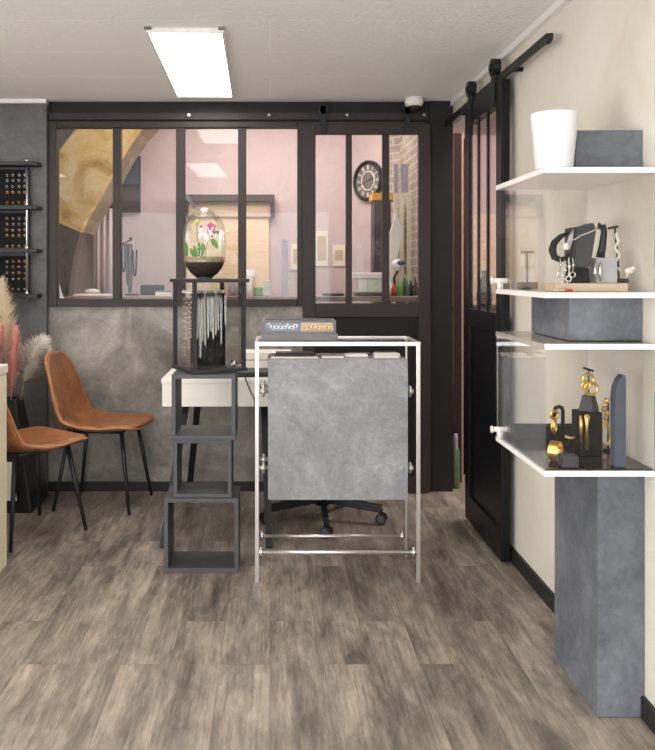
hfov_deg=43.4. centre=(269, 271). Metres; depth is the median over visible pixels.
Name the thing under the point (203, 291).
necklace
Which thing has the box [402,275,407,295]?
bottle
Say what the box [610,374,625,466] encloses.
slab
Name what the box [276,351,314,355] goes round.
folder
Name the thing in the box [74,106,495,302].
wall
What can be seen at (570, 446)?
holder
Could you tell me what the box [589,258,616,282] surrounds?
block
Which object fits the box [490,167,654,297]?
case
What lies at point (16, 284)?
tray
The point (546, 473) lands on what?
shelf
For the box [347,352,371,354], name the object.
card
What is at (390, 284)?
bottle
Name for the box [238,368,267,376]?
keyboard
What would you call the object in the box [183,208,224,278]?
terrarium
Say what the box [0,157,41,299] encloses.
wall shelf
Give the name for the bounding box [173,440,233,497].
cube
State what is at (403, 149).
brick wall
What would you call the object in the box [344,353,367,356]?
booklet
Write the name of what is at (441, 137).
post
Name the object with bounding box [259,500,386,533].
office chair
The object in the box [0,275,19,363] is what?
pampas plume
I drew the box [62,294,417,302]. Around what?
workbench
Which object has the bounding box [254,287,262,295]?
pouch
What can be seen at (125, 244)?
necklace
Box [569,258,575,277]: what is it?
earring
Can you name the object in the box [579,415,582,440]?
pendant
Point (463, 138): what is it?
curtain
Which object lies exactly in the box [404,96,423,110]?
security camera
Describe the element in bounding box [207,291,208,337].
necklace
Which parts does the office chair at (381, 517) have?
arm, arm, arm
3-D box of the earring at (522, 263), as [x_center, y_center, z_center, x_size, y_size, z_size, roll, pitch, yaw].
[0.846,-0.039,2.742,0.017,0.048,0.017,0,0,0]
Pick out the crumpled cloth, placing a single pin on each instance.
(88, 291)
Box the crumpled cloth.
[84,289,99,293]
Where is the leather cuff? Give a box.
[548,232,570,262]
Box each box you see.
[246,349,290,358]
[246,361,267,367]
[261,318,337,340]
[268,353,407,499]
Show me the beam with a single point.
(54, 107)
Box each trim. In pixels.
[0,99,47,104]
[450,0,571,105]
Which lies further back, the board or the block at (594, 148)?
the board
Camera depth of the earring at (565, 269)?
2.44 m
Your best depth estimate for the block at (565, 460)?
2.38 m
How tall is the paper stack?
0.012 m
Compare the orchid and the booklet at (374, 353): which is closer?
the booklet at (374, 353)
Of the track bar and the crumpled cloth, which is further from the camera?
the crumpled cloth
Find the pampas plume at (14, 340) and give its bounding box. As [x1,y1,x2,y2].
[3,323,22,398]
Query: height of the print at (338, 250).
0.181 m
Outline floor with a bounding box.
[0,474,654,749]
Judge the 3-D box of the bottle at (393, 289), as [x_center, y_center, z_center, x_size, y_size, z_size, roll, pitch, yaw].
[0.801,0.119,5.300,0.036,0.070,0.035,0,0,0]
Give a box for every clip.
[567,229,573,249]
[624,266,635,277]
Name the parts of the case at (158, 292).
lid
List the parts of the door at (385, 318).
panel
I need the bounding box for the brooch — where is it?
[563,243,568,249]
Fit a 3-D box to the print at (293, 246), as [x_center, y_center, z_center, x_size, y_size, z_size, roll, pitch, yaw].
[0.225,-0.130,7.091,0.086,0.224,0.013,0,0,0]
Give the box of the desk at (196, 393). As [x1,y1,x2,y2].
[159,365,272,546]
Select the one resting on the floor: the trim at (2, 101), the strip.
the strip
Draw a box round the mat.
[501,435,652,469]
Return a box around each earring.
[520,254,525,266]
[530,253,534,266]
[557,258,562,277]
[561,260,567,282]
[565,258,571,281]
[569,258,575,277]
[593,262,596,278]
[598,262,601,280]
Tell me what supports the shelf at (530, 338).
attached to the case at (530, 338)
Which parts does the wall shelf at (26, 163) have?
rod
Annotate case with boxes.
[155,290,171,295]
[170,278,248,373]
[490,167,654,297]
[490,331,654,476]
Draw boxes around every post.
[281,240,287,294]
[427,101,452,491]
[453,133,460,481]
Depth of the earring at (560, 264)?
2.44 m
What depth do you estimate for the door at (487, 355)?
3.92 m
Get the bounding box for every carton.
[264,280,269,295]
[352,273,381,295]
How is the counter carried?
on the floor
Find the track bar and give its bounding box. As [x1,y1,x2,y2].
[49,113,427,119]
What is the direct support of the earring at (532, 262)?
hanging from the stand at (520, 285)
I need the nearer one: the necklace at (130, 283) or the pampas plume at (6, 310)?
the pampas plume at (6, 310)
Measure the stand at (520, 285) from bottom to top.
0.129 m
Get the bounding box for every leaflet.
[271,356,317,357]
[321,355,343,357]
[374,356,398,357]
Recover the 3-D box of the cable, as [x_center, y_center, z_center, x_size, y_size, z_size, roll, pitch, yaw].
[-0.117,0.606,4.155,0.044,0.149,0.089,0,0,-41]
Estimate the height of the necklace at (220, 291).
0.251 m
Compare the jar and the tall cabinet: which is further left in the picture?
the jar
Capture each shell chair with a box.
[7,406,87,552]
[44,351,154,514]
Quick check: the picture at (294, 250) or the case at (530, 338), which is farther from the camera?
the picture at (294, 250)
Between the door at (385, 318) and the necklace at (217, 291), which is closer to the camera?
the necklace at (217, 291)
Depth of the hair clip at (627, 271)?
2.44 m
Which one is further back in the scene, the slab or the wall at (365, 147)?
the wall at (365, 147)
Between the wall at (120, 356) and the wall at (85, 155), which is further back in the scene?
the wall at (85, 155)
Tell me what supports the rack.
on the workbench
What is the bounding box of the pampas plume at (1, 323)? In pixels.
[0,321,6,363]
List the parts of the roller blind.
bracket frame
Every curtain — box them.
[93,208,112,293]
[463,138,464,474]
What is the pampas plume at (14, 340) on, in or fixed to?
in the floor vase at (26, 491)
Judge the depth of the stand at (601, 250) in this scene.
2.47 m
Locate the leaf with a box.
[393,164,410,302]
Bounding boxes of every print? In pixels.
[291,244,296,269]
[316,231,327,265]
[333,245,344,265]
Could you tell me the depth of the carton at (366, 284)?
5.26 m
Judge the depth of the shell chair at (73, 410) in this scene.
4.63 m
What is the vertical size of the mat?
0.003 m
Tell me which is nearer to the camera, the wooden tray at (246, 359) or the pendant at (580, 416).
the pendant at (580, 416)
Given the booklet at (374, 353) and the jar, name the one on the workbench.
the jar
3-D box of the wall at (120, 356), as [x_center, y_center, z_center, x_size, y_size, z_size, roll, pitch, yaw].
[-0.568,0.764,5.000,1.536,1.112,0.100,0,0,0]
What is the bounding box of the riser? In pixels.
[510,423,571,438]
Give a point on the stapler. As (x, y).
(323, 294)
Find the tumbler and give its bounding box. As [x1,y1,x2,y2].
[246,270,254,294]
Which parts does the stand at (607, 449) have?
post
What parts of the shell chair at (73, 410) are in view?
leg, leg, seat frame, leg, leg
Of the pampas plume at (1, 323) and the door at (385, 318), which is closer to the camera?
the pampas plume at (1, 323)
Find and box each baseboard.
[48,481,263,490]
[510,544,654,734]
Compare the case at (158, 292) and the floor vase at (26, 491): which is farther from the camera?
the case at (158, 292)
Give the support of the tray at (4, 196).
on the wall shelf at (26, 163)
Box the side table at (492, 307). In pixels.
[473,305,495,311]
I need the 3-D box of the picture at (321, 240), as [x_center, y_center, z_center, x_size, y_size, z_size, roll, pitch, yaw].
[0.447,-0.207,7.087,0.073,0.207,0.003,0,0,0]
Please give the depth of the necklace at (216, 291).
3.77 m
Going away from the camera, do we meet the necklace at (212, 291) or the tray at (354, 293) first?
the necklace at (212, 291)
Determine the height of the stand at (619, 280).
0.174 m
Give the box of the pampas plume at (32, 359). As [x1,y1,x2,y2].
[16,334,55,398]
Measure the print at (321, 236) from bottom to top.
0.302 m
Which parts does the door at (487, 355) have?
panel, barn door rail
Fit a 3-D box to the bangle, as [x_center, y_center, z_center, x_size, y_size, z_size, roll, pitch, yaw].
[0.860,0.538,2.470,0.028,0.058,0.058,0,0,38]
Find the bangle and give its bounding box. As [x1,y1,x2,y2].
[548,440,562,460]
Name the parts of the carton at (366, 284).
lid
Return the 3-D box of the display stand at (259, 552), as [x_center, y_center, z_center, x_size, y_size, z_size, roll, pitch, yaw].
[0.287,0.808,3.640,0.702,1.023,0.336,0,0,0]
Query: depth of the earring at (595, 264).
2.44 m
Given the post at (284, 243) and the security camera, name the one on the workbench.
the post at (284, 243)
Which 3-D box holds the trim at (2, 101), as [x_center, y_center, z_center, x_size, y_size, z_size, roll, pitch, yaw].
[-2.166,-1.017,4.900,1.668,0.024,0.060,0,0,0]
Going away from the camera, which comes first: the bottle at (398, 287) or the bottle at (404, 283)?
the bottle at (398, 287)
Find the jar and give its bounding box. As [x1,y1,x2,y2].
[228,282,237,295]
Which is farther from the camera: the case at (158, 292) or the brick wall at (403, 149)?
the brick wall at (403, 149)
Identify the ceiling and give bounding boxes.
[0,0,555,104]
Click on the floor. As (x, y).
(102, 647)
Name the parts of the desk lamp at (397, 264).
arm, lamp shade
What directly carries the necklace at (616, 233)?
hanging from the stand at (619, 280)
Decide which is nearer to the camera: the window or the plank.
the plank
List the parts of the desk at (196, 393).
leg, leg, leg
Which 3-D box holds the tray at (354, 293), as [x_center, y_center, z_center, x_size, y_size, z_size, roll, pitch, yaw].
[0.640,0.143,5.340,0.181,0.021,0.180,0,0,0]
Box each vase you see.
[7,396,47,512]
[476,271,491,306]
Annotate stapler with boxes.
[322,293,343,295]
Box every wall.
[0,104,48,491]
[49,306,302,480]
[59,129,159,298]
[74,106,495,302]
[353,135,381,302]
[389,135,417,302]
[454,0,654,706]
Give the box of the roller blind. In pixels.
[186,195,273,293]
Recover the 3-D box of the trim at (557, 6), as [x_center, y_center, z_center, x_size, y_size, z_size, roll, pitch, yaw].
[1.097,-1.014,1.465,0.025,0.031,6.930,0,0,0]
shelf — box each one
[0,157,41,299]
[496,167,651,189]
[496,289,654,297]
[496,331,652,348]
[496,436,654,476]
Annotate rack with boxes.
[122,237,138,295]
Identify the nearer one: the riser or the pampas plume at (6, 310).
the riser
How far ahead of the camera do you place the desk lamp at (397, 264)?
5.52 m
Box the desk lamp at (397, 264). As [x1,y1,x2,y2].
[391,259,404,286]
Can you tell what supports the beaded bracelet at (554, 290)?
on the case at (545, 178)
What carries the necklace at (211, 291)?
hanging from the case at (212, 354)
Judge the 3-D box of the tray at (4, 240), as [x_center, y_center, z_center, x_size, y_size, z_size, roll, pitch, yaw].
[-1.668,-0.246,4.873,0.474,0.218,0.022,0,0,0]
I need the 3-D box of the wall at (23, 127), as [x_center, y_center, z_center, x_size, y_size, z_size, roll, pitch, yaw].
[-2.168,0.158,4.975,1.664,2.325,0.150,0,0,0]
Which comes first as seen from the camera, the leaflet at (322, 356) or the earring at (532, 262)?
the earring at (532, 262)
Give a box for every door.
[303,104,429,490]
[445,33,553,561]
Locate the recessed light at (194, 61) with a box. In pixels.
[144,26,233,96]
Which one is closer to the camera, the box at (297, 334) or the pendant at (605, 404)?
the pendant at (605, 404)
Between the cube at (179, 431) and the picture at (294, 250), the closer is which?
the cube at (179, 431)
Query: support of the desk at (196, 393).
on the floor
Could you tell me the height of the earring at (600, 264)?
0.058 m
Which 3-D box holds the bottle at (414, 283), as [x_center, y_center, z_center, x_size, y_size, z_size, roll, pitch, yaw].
[0.948,0.094,5.360,0.036,0.120,0.035,0,0,0]
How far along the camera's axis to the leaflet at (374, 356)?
3.54 m
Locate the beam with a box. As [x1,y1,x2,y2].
[49,102,427,123]
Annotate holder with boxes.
[566,431,574,453]
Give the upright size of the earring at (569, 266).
0.072 m
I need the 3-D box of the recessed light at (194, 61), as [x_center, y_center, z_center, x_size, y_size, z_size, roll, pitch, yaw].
[-0.365,-1.020,4.088,0.351,0.019,1.309,0,0,0]
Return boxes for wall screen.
[110,156,140,211]
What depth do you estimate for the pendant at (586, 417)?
2.52 m
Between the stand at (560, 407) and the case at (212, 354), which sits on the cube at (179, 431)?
the case at (212, 354)
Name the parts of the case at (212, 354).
post, post, plate, post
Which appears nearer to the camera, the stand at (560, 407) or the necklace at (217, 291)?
the stand at (560, 407)
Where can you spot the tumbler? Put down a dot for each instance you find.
(250, 274)
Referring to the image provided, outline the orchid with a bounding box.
[184,220,219,256]
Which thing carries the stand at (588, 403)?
on the block at (595, 422)
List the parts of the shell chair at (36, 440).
leg, seat frame, leg, leg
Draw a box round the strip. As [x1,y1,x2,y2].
[461,133,462,481]
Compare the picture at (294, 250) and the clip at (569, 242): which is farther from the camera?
the picture at (294, 250)
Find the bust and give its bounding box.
[564,223,595,282]
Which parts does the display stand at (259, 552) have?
cross rail, frame, cross rail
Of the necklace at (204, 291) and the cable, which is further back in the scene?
the cable
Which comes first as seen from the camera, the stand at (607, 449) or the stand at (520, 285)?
the stand at (607, 449)
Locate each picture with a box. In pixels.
[293,249,296,263]
[317,236,325,259]
[335,250,342,259]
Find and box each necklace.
[122,244,125,272]
[125,244,130,284]
[127,244,131,293]
[132,250,136,276]
[202,291,203,342]
[204,291,205,344]
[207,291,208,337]
[210,291,211,331]
[212,291,213,338]
[215,291,216,334]
[217,291,218,330]
[220,291,221,343]
[570,228,598,240]
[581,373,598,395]
[614,232,621,270]
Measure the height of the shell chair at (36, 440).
0.853 m
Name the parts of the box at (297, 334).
lid frame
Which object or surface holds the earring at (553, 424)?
hanging from the stand at (560, 407)
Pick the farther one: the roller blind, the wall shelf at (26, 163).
the roller blind
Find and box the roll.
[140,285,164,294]
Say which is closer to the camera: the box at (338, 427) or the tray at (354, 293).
the box at (338, 427)
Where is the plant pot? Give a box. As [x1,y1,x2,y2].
[530,109,577,169]
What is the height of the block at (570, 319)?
0.129 m
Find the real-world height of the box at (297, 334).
0.086 m
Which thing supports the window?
in the wall at (120, 356)
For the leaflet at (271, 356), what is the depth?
3.53 m
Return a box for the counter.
[0,364,7,570]
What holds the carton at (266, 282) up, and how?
on the workbench
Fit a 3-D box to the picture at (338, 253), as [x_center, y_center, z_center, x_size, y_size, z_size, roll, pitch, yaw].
[0.596,-0.147,7.087,0.069,0.086,0.003,0,0,0]
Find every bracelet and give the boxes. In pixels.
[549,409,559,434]
[553,289,564,291]
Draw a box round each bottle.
[389,280,391,295]
[391,285,395,295]
[396,282,401,295]
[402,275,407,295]
[408,280,413,295]
[412,277,417,295]
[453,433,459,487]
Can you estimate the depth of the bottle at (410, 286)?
5.26 m
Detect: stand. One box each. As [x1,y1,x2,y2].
[255,336,419,582]
[517,251,537,288]
[553,405,566,446]
[578,367,598,411]
[596,222,606,257]
[603,398,609,451]
[607,225,628,282]
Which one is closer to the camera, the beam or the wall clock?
the beam
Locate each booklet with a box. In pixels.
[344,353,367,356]
[373,352,399,355]
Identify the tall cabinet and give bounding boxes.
[369,193,392,302]
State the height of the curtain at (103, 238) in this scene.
0.964 m
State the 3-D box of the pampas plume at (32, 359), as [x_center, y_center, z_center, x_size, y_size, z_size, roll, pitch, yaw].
[-1.338,0.676,4.680,0.261,0.690,0.256,0,0,-23]
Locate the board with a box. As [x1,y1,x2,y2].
[473,214,495,304]
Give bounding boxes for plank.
[541,283,627,291]
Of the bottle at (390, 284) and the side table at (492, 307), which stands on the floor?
the side table at (492, 307)
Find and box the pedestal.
[555,477,643,716]
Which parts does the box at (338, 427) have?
glass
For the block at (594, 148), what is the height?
0.119 m
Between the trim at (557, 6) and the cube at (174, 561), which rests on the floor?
the cube at (174, 561)
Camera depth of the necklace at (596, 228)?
2.44 m
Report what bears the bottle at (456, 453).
on the floor
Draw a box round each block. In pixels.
[531,297,641,340]
[558,453,578,467]
[572,409,601,455]
[574,130,641,166]
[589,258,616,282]
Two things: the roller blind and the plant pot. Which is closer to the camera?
the plant pot
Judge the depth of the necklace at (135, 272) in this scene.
5.37 m
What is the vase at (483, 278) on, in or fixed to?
on the side table at (492, 307)
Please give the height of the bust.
0.180 m
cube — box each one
[164,486,239,571]
[172,370,237,439]
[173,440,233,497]
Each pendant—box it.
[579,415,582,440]
[584,414,589,450]
[601,398,609,446]
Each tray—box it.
[0,169,29,205]
[0,212,29,248]
[0,255,29,293]
[246,359,267,360]
[353,292,381,295]
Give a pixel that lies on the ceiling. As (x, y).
(51, 50)
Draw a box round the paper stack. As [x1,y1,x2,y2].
[73,294,112,295]
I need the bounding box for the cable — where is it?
[244,376,254,405]
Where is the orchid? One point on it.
(210, 229)
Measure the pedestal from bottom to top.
0.729 m
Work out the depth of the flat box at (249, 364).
4.44 m
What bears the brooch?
attached to the leather cuff
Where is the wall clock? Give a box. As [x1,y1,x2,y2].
[353,160,381,200]
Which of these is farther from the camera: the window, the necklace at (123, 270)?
the necklace at (123, 270)
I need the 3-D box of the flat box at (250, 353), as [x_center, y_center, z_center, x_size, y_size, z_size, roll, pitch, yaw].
[-0.018,0.455,4.530,0.273,0.039,0.180,0,0,0]
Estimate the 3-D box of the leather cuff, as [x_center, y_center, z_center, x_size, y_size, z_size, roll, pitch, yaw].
[0.868,-0.074,2.460,0.067,0.094,0.023,0,0,0]
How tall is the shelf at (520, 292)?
0.016 m
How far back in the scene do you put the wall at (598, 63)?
2.91 m
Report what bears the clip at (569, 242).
attached to the bust
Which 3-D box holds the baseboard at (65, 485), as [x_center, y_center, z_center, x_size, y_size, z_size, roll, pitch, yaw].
[-0.568,1.292,4.942,1.536,0.056,0.015,0,0,0]
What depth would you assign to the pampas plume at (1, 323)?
4.55 m
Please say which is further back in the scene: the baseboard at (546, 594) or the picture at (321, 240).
the picture at (321, 240)
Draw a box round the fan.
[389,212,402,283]
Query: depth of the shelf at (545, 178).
2.51 m
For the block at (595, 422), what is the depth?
2.53 m
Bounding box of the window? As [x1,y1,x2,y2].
[48,121,312,306]

